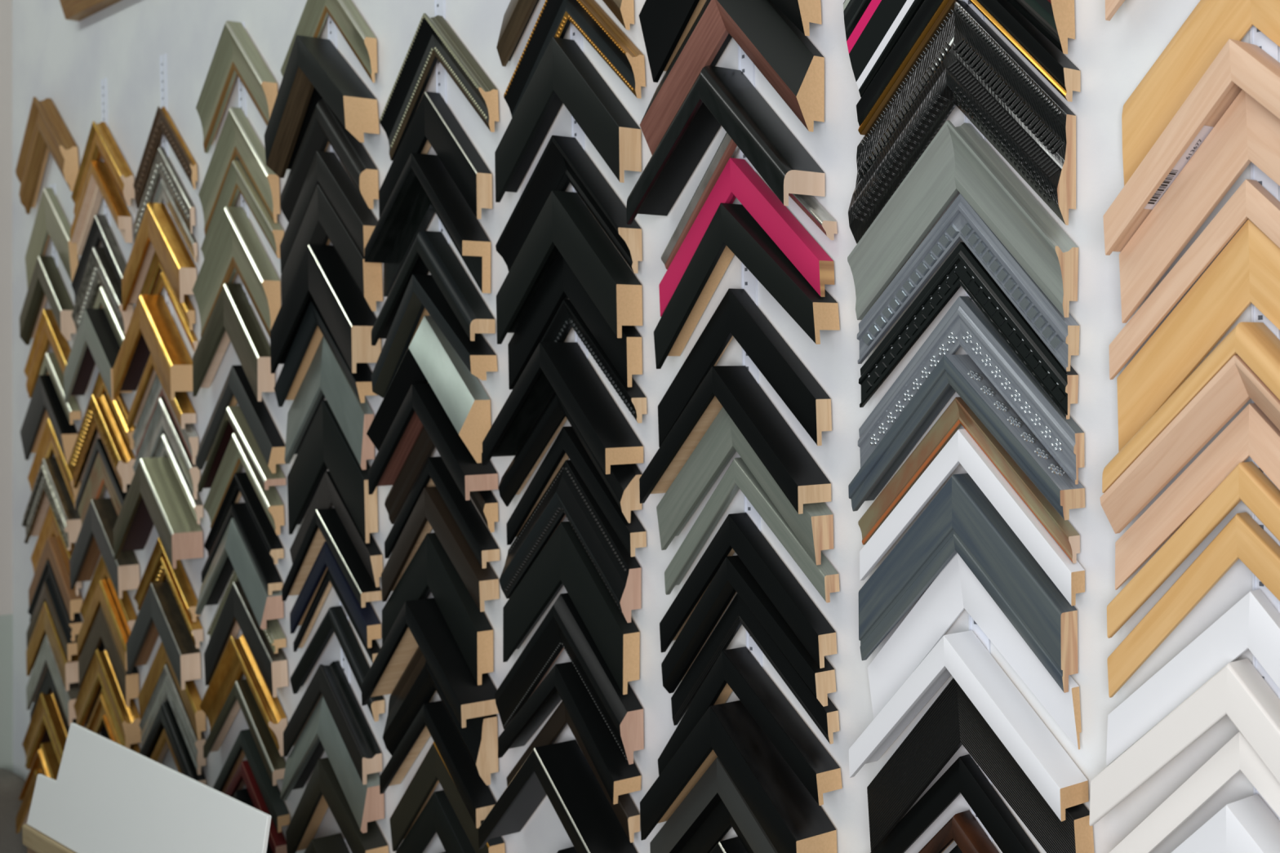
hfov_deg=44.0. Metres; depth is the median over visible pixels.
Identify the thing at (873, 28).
sample
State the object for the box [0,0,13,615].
wall
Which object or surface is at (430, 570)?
sample
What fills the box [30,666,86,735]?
sample
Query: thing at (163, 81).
upright
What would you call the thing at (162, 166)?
sample
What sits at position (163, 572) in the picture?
sample
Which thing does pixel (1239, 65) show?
sample
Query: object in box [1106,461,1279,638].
sample
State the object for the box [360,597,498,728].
sample
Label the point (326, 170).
sample
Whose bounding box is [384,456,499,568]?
sample
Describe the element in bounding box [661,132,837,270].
sample
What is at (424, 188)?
sample
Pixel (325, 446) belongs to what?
sample
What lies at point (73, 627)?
sample
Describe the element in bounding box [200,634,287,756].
sample
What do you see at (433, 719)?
sample
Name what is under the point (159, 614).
sample
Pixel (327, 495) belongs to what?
sample
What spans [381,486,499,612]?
sample
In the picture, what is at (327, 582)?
sample
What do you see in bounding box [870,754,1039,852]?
sample
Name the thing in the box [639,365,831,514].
sample
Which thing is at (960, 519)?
sample
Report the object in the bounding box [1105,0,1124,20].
sample
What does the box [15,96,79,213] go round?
sample
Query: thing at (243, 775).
sample
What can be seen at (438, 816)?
sample
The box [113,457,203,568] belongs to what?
sample
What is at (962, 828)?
sample
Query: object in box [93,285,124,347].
sample
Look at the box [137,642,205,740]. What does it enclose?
sample
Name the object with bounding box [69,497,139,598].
sample
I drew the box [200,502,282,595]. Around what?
sample
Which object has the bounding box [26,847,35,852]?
countertop
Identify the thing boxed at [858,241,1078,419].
sample
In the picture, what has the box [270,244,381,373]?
sample
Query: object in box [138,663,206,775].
sample
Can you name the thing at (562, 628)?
sample
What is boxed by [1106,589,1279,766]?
sample
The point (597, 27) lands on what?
sample
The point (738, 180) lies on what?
sample
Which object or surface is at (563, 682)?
sample
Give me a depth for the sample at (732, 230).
1.37 m
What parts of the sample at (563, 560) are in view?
rail, rail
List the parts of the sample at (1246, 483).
rail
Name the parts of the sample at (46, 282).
rail, rail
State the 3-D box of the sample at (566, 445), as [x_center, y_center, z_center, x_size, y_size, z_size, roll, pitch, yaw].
[-0.068,0.062,1.586,0.020,0.124,0.202,-2,1,-40]
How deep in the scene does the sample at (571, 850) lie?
1.59 m
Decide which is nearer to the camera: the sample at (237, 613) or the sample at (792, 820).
the sample at (792, 820)
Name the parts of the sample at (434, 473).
rail, rail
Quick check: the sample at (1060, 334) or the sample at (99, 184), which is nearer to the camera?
the sample at (1060, 334)
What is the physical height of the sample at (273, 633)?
0.119 m
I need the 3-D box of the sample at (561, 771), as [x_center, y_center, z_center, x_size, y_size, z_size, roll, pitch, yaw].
[-0.085,0.381,1.595,0.053,0.123,0.200,-2,2,-40]
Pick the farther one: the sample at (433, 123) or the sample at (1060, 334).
the sample at (433, 123)
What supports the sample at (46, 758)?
attached to the upright at (53, 186)
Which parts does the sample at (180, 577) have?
rail, rail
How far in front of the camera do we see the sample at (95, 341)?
2.49 m
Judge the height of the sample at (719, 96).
0.130 m
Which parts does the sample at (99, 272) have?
rail, rail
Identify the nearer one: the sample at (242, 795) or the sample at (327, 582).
the sample at (327, 582)
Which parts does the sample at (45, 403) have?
rail, rail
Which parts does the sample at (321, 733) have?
rail, rail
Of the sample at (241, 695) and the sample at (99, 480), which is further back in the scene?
the sample at (99, 480)
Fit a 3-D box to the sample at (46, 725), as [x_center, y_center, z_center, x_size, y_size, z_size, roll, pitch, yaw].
[-0.999,0.523,2.694,0.038,0.147,0.194,-2,0,-40]
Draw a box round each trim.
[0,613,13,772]
[59,0,121,21]
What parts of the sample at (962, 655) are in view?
rail, rail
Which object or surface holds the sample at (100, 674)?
attached to the upright at (104, 82)
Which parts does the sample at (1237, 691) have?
rail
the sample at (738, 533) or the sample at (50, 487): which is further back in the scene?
the sample at (50, 487)
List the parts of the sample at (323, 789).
rail, rail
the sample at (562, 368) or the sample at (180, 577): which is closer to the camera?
the sample at (562, 368)
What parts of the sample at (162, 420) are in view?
rail, rail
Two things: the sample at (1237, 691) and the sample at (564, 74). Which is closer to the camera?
the sample at (1237, 691)
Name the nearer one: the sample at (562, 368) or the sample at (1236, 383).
the sample at (1236, 383)
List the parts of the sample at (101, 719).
rail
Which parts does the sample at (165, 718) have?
rail, rail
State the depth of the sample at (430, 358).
1.73 m
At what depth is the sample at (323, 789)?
1.95 m
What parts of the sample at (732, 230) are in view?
rail, rail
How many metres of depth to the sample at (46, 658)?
2.67 m
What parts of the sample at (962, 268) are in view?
rail, rail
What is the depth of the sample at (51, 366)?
2.63 m
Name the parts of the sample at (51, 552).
rail, rail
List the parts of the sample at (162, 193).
rail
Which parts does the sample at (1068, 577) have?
rail, rail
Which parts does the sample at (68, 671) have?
rail, rail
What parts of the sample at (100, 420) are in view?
rail, rail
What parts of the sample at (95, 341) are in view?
rail, rail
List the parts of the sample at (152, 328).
rail, rail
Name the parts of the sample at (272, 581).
rail, rail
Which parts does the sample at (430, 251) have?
rail, rail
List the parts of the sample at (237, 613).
rail, rail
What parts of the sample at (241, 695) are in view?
rail, rail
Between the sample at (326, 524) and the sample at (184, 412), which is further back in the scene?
the sample at (184, 412)
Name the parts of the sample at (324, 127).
rail, rail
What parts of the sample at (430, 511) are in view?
rail, rail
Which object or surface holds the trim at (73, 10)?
attached to the wall at (55, 57)
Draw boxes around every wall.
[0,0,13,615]
[12,0,1279,852]
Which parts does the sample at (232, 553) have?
rail, rail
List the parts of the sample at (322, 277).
rail, rail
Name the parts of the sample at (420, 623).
rail, rail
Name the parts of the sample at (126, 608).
rail, rail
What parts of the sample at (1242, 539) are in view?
rail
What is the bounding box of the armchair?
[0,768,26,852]
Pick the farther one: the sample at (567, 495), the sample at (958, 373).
the sample at (567, 495)
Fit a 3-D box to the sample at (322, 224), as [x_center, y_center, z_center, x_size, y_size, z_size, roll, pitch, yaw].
[-0.381,-0.215,1.940,0.025,0.163,0.204,-2,0,-40]
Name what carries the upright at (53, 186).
attached to the wall at (55, 57)
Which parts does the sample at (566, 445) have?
rail, rail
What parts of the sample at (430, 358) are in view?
rail, rail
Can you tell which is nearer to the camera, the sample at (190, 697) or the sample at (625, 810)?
the sample at (625, 810)
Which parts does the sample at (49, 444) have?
rail, rail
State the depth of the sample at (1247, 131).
1.05 m
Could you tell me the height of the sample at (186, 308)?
0.128 m
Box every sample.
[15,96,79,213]
[15,768,44,833]
[18,742,60,799]
[19,255,75,345]
[19,374,77,464]
[22,457,81,550]
[22,692,67,769]
[23,308,71,398]
[25,187,78,288]
[26,580,78,662]
[26,601,79,691]
[26,634,80,726]
[27,417,80,507]
[27,560,82,641]
[28,536,82,620]
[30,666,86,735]
[31,505,81,595]
[39,352,80,424]
[63,308,132,403]
[67,394,135,492]
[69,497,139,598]
[70,160,132,255]
[71,120,134,215]
[71,214,126,302]
[71,246,133,335]
[73,648,141,749]
[75,438,129,511]
[76,579,128,671]
[78,371,135,449]
[78,452,121,524]
[78,605,138,706]
[80,555,136,635]
[85,688,140,753]
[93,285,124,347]
[98,731,110,739]
[112,294,192,399]
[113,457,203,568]
[121,202,196,311]
[126,581,200,689]
[127,353,195,429]
[130,251,195,330]
[132,373,198,464]
[133,106,197,208]
[133,146,195,242]
[133,397,199,499]
[133,537,199,622]
[135,556,203,648]
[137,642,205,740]
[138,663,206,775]
[138,701,206,785]
[150,728,181,773]
[152,178,197,262]
[152,271,197,352]
[153,433,203,524]
[191,205,280,337]
[192,283,275,401]
[195,20,277,153]
[195,364,285,473]
[195,518,284,629]
[197,405,285,492]
[198,106,279,235]
[200,160,284,258]
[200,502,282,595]
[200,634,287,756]
[203,433,284,535]
[203,679,285,786]
[204,472,284,564]
[204,581,288,697]
[206,569,286,653]
[212,728,289,832]
[224,760,287,852]
[232,788,272,852]
[264,35,379,177]
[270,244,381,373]
[274,301,377,407]
[280,0,377,82]
[280,98,378,222]
[280,151,377,273]
[280,183,382,311]
[280,695,384,833]
[281,508,382,608]
[283,661,382,785]
[284,336,374,470]
[285,757,388,852]
[287,400,377,543]
[289,471,382,587]
[289,541,381,648]
[289,605,384,721]
[293,568,380,663]
[304,833,349,852]
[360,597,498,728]
[364,152,490,296]
[366,315,490,462]
[368,383,497,500]
[371,231,495,346]
[371,274,497,398]
[378,91,492,218]
[379,13,498,160]
[379,700,496,828]
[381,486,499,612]
[382,533,493,685]
[382,646,498,785]
[384,426,497,532]
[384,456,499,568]
[389,742,505,852]
[395,790,475,852]
[478,739,637,852]
[482,342,643,474]
[494,36,641,202]
[494,592,644,764]
[495,134,642,273]
[496,0,634,66]
[496,190,642,344]
[497,391,641,523]
[497,662,640,804]
[499,459,640,622]
[502,521,639,694]
[503,0,645,117]
[506,426,646,556]
[506,701,639,842]
[507,250,642,389]
[541,299,646,423]
[556,846,577,852]
[626,65,825,224]
[639,0,822,82]
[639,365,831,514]
[640,0,824,155]
[640,700,837,852]
[649,757,777,852]
[653,202,839,368]
[656,406,833,564]
[657,288,831,447]
[657,646,842,805]
[658,157,834,316]
[659,512,836,668]
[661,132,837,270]
[661,555,835,706]
[664,457,839,603]
[671,593,839,744]
[710,836,747,852]
[843,0,1075,97]
[847,120,1078,319]
[848,0,1075,244]
[848,354,1084,519]
[848,630,1088,822]
[856,0,1080,134]
[856,193,1079,371]
[857,296,1084,484]
[857,396,1079,564]
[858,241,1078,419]
[858,473,1078,693]
[859,429,1084,605]
[866,678,1093,852]
[867,552,1081,750]
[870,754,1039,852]
[918,809,999,852]
[949,844,962,852]
[1088,658,1279,826]
[1100,355,1279,533]
[1102,38,1279,255]
[1102,321,1279,493]
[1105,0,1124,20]
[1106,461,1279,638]
[1106,511,1279,697]
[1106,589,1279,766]
[1109,178,1279,379]
[1109,731,1279,852]
[1115,403,1279,590]
[1116,218,1279,452]
[1119,89,1279,323]
[1121,0,1279,186]
[1171,794,1279,852]
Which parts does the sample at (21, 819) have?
rail, rail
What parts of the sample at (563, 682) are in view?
rail, rail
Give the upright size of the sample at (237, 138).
0.166 m
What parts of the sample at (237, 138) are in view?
rail, rail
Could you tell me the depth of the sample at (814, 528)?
1.40 m
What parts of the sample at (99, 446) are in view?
rail, rail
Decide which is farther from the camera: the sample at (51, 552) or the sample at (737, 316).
the sample at (51, 552)
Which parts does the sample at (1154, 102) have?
rail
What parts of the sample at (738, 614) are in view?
rail, rail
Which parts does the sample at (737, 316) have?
rail, rail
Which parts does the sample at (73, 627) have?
rail, rail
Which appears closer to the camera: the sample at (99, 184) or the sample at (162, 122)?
the sample at (162, 122)
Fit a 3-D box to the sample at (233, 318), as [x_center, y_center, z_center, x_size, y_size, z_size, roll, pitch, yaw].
[-0.554,-0.114,2.149,0.025,0.160,0.199,-2,2,-40]
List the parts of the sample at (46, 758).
rail, rail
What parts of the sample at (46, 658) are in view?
rail, rail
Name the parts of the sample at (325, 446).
rail, rail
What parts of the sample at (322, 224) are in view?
rail, rail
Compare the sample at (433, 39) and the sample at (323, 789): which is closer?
the sample at (433, 39)
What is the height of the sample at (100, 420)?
0.152 m
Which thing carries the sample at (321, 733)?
attached to the upright at (331, 27)
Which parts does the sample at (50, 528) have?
rail, rail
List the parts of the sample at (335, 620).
rail, rail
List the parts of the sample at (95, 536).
rail, rail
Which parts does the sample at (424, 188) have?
rail, rail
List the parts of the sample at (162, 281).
rail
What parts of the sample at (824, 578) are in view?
rail, rail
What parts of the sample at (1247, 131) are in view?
rail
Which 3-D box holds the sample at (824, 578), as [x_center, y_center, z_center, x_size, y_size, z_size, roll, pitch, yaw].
[0.094,0.092,1.397,0.018,0.130,0.204,-2,2,-40]
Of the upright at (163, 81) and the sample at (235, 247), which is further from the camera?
the upright at (163, 81)
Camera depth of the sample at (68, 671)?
2.66 m
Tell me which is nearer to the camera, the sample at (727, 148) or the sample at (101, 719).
the sample at (727, 148)
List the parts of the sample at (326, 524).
rail, rail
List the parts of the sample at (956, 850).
rail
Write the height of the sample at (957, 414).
0.120 m
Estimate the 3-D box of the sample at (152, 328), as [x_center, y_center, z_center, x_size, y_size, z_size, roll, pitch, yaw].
[-0.720,-0.117,2.337,0.036,0.154,0.208,-2,3,-40]
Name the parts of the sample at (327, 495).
rail, rail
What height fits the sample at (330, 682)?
0.133 m
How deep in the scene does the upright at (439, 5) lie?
1.77 m
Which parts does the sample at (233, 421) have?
rail, rail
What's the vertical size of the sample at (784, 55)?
0.163 m
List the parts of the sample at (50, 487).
rail, rail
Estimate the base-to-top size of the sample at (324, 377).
0.162 m
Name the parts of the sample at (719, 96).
rail, rail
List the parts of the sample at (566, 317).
rail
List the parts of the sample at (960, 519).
rail, rail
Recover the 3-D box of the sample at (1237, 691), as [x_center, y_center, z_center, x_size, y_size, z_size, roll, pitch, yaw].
[0.390,0.223,1.046,0.026,0.138,0.201,-2,2,-40]
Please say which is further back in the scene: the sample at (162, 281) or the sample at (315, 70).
the sample at (162, 281)
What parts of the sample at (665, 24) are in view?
rail, rail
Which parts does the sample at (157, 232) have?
rail, rail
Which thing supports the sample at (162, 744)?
attached to the upright at (163, 81)
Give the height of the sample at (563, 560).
0.161 m
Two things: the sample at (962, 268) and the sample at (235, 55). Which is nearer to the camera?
the sample at (962, 268)
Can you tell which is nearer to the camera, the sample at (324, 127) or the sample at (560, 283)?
the sample at (560, 283)
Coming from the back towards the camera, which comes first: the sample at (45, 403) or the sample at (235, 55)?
the sample at (45, 403)
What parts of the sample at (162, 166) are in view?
rail, rail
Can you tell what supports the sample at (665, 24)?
hanging from the upright at (748, 282)
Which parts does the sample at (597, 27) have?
rail, rail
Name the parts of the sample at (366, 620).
rail, rail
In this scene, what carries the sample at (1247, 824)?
hanging from the upright at (1257, 37)
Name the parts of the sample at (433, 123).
rail, rail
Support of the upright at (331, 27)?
attached to the wall at (55, 57)
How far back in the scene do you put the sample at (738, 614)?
1.39 m
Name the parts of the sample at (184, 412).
rail, rail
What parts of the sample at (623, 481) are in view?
rail, rail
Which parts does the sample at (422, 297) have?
rail, rail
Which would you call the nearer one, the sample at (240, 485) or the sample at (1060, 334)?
the sample at (1060, 334)
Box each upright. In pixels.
[50,183,57,267]
[101,77,110,226]
[160,53,177,771]
[237,22,250,304]
[327,13,351,852]
[434,0,449,244]
[569,22,587,752]
[737,44,762,666]
[962,0,991,841]
[1249,25,1279,821]
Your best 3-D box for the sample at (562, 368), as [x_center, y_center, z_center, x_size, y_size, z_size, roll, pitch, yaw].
[-0.080,-0.021,1.576,0.047,0.126,0.203,-2,3,-40]
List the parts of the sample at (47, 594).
rail, rail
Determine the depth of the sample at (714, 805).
1.42 m
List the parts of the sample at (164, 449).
rail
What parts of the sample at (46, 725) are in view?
rail, rail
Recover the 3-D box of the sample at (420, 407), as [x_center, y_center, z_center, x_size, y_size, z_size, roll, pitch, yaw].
[-0.234,0.015,1.763,0.042,0.126,0.199,-2,1,-40]
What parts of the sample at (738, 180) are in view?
rail, rail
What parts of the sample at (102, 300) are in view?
rail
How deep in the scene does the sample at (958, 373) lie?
1.19 m
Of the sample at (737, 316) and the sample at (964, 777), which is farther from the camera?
the sample at (737, 316)
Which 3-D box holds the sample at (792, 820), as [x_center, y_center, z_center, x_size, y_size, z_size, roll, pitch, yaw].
[0.082,0.311,1.398,0.048,0.136,0.200,-2,0,-40]
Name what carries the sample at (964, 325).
hanging from the upright at (973, 626)
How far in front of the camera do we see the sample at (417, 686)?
1.78 m
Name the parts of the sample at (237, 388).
rail, rail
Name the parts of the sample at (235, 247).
rail, rail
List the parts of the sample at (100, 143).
rail, rail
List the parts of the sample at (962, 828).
rail, rail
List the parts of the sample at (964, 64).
rail, rail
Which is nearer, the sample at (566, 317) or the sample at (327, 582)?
the sample at (566, 317)
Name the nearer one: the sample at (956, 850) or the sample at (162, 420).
the sample at (956, 850)
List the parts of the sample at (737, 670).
rail, rail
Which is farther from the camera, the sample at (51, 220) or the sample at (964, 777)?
the sample at (51, 220)
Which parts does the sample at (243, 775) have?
rail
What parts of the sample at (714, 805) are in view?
rail, rail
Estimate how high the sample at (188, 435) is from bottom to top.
0.139 m
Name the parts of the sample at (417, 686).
rail, rail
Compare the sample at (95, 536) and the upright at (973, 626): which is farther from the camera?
the sample at (95, 536)
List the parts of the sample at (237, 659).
rail, rail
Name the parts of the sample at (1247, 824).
rail, rail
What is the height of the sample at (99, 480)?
0.144 m
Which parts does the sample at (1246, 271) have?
rail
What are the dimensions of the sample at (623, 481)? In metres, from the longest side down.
0.200 x 0.146 x 0.027 m
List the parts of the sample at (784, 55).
rail, rail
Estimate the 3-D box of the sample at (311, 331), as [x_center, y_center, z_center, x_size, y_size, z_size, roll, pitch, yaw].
[-0.391,-0.090,1.954,0.029,0.128,0.206,-2,1,-40]
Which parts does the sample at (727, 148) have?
rail, rail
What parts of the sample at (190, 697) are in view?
rail, rail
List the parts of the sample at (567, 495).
rail, rail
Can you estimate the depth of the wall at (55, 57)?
1.51 m
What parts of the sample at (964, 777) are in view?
rail, rail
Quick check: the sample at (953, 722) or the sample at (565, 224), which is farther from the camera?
the sample at (565, 224)
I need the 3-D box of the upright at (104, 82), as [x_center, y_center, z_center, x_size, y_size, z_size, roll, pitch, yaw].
[-0.834,0.147,2.515,0.002,1.392,0.019,-2,2,-40]
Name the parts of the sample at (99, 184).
rail, rail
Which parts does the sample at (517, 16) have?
rail, rail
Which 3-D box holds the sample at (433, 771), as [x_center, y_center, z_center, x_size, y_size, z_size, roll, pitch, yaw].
[-0.219,0.426,1.781,0.021,0.146,0.204,-2,2,-40]
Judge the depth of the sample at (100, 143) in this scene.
2.46 m
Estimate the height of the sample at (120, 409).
0.129 m
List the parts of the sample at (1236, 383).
rail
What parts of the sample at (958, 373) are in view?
rail, rail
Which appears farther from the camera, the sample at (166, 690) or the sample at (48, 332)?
the sample at (48, 332)
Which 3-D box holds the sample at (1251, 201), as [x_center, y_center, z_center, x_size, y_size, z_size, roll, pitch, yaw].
[0.399,-0.097,1.031,0.014,0.128,0.207,-2,1,-40]
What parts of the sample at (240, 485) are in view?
rail, rail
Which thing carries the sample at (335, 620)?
attached to the upright at (331, 27)
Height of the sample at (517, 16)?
0.156 m
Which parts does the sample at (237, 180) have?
rail, rail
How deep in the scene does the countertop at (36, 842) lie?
2.06 m
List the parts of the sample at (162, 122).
rail, rail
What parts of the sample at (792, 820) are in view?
rail, rail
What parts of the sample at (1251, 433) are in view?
rail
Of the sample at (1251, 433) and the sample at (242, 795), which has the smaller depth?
the sample at (1251, 433)
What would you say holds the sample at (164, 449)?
attached to the upright at (163, 81)
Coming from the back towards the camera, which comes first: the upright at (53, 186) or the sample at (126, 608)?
the upright at (53, 186)
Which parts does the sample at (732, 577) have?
rail, rail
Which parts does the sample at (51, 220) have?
rail, rail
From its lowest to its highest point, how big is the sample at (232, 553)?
0.140 m
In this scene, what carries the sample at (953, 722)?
hanging from the upright at (973, 626)
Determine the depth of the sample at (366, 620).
1.94 m
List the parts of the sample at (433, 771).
rail, rail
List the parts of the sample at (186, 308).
rail, rail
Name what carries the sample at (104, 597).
attached to the upright at (104, 82)
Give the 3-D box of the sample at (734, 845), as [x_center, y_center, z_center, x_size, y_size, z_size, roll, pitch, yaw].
[0.080,0.435,1.423,0.025,0.130,0.200,-2,2,-40]
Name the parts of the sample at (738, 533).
rail, rail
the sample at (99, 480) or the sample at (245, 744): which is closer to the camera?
the sample at (245, 744)
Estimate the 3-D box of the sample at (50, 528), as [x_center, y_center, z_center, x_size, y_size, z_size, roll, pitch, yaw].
[-0.994,0.204,2.691,0.015,0.147,0.194,-2,3,-40]
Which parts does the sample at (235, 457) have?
rail, rail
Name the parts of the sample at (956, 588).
rail, rail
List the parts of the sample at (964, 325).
rail, rail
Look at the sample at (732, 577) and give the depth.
1.39 m
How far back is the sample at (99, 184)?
2.49 m
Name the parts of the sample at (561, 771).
rail, rail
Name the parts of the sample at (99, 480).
rail, rail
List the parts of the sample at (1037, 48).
rail, rail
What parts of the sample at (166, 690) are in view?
rail, rail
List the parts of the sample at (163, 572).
rail, rail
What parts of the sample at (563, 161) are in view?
rail, rail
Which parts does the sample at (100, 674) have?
rail, rail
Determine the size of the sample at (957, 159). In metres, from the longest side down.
0.197 x 0.149 x 0.028 m
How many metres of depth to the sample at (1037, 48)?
1.18 m
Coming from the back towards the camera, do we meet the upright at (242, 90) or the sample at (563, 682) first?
the upright at (242, 90)
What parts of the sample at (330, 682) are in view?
rail, rail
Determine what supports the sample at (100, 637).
attached to the upright at (104, 82)
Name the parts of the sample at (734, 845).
rail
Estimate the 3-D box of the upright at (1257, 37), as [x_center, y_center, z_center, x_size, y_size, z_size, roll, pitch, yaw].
[0.409,-0.010,1.036,0.002,1.750,0.019,-2,2,-40]
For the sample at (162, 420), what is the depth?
2.32 m
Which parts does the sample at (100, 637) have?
rail, rail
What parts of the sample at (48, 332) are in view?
rail, rail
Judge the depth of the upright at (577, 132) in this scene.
1.58 m
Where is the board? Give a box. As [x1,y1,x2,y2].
[26,723,271,852]
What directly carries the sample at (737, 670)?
hanging from the upright at (748, 282)
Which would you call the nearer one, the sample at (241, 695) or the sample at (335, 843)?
the sample at (335, 843)
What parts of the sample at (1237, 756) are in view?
rail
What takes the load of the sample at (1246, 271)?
hanging from the upright at (1257, 37)
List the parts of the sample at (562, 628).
rail, rail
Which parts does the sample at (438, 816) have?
rail, rail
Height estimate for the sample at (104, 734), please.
0.130 m
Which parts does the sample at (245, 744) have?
rail, rail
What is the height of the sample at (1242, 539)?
0.135 m
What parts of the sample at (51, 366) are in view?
rail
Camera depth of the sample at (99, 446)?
2.49 m
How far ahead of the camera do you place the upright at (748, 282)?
1.40 m
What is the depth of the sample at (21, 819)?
2.72 m
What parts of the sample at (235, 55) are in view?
rail, rail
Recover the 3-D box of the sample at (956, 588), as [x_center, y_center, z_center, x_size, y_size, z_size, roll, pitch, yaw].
[0.253,0.169,1.220,0.010,0.148,0.197,-2,2,-40]
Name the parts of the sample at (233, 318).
rail, rail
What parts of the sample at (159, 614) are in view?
rail, rail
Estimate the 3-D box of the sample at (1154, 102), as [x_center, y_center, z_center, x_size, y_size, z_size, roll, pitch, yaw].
[0.399,-0.243,1.029,0.007,0.157,0.193,-2,1,-40]
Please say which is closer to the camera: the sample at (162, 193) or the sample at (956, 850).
the sample at (956, 850)
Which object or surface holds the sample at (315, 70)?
hanging from the upright at (331, 27)
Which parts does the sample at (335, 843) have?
rail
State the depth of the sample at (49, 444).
2.68 m
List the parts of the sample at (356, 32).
rail, rail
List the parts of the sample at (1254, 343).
rail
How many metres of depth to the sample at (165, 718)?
2.32 m
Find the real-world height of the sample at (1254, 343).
0.116 m
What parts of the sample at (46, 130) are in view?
rail, rail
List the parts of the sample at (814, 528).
rail, rail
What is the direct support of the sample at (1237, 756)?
hanging from the upright at (1257, 37)
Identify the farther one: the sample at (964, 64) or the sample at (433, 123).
the sample at (433, 123)
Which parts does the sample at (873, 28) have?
rail, rail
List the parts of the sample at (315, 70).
rail, rail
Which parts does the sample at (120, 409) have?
rail, rail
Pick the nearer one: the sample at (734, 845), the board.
the sample at (734, 845)
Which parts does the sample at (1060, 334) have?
rail, rail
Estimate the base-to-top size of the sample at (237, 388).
0.144 m
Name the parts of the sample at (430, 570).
rail, rail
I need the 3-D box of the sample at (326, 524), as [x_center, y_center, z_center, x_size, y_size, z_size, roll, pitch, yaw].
[-0.384,0.163,1.958,0.028,0.122,0.200,-2,2,-40]
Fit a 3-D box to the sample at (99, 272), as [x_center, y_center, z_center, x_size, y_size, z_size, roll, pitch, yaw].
[-0.850,-0.209,2.497,0.022,0.148,0.195,-2,1,-40]
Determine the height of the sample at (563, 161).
0.143 m
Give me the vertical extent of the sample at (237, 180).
0.146 m
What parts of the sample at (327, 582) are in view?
rail, rail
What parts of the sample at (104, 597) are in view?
rail, rail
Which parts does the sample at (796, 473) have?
rail, rail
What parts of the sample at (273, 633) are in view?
rail, rail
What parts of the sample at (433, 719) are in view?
rail, rail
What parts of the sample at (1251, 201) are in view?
rail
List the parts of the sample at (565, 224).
rail, rail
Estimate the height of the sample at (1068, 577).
0.125 m
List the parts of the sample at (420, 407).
rail, rail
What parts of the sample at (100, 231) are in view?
rail, rail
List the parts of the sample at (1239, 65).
rail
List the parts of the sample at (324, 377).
rail, rail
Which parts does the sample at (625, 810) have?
rail, rail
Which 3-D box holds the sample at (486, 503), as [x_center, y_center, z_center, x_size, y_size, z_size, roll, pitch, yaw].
[-0.226,0.048,1.773,0.019,0.133,0.202,-2,1,-40]
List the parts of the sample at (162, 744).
rail, rail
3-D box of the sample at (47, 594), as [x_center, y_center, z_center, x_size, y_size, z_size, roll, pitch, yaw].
[-0.997,0.325,2.693,0.026,0.126,0.193,-2,1,-40]
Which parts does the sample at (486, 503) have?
rail, rail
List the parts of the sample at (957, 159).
rail, rail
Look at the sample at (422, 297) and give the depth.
1.75 m
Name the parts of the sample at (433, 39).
rail, rail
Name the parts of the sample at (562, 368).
rail, rail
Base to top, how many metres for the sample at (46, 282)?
0.147 m
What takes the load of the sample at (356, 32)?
hanging from the upright at (331, 27)
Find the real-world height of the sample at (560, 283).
0.144 m
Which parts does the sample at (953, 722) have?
rail, rail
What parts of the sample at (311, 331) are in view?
rail, rail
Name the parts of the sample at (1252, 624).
rail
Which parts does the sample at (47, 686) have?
rail, rail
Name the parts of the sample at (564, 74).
rail, rail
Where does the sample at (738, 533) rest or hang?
hanging from the upright at (748, 282)
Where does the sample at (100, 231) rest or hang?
attached to the upright at (104, 82)
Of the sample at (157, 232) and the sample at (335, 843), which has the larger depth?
the sample at (157, 232)
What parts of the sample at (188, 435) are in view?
rail, rail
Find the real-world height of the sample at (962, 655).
0.124 m
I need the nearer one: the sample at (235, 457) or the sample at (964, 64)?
the sample at (964, 64)
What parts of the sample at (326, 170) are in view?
rail, rail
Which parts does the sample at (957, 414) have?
rail, rail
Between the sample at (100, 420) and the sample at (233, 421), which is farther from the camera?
the sample at (100, 420)
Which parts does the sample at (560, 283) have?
rail, rail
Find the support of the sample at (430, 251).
hanging from the upright at (439, 5)

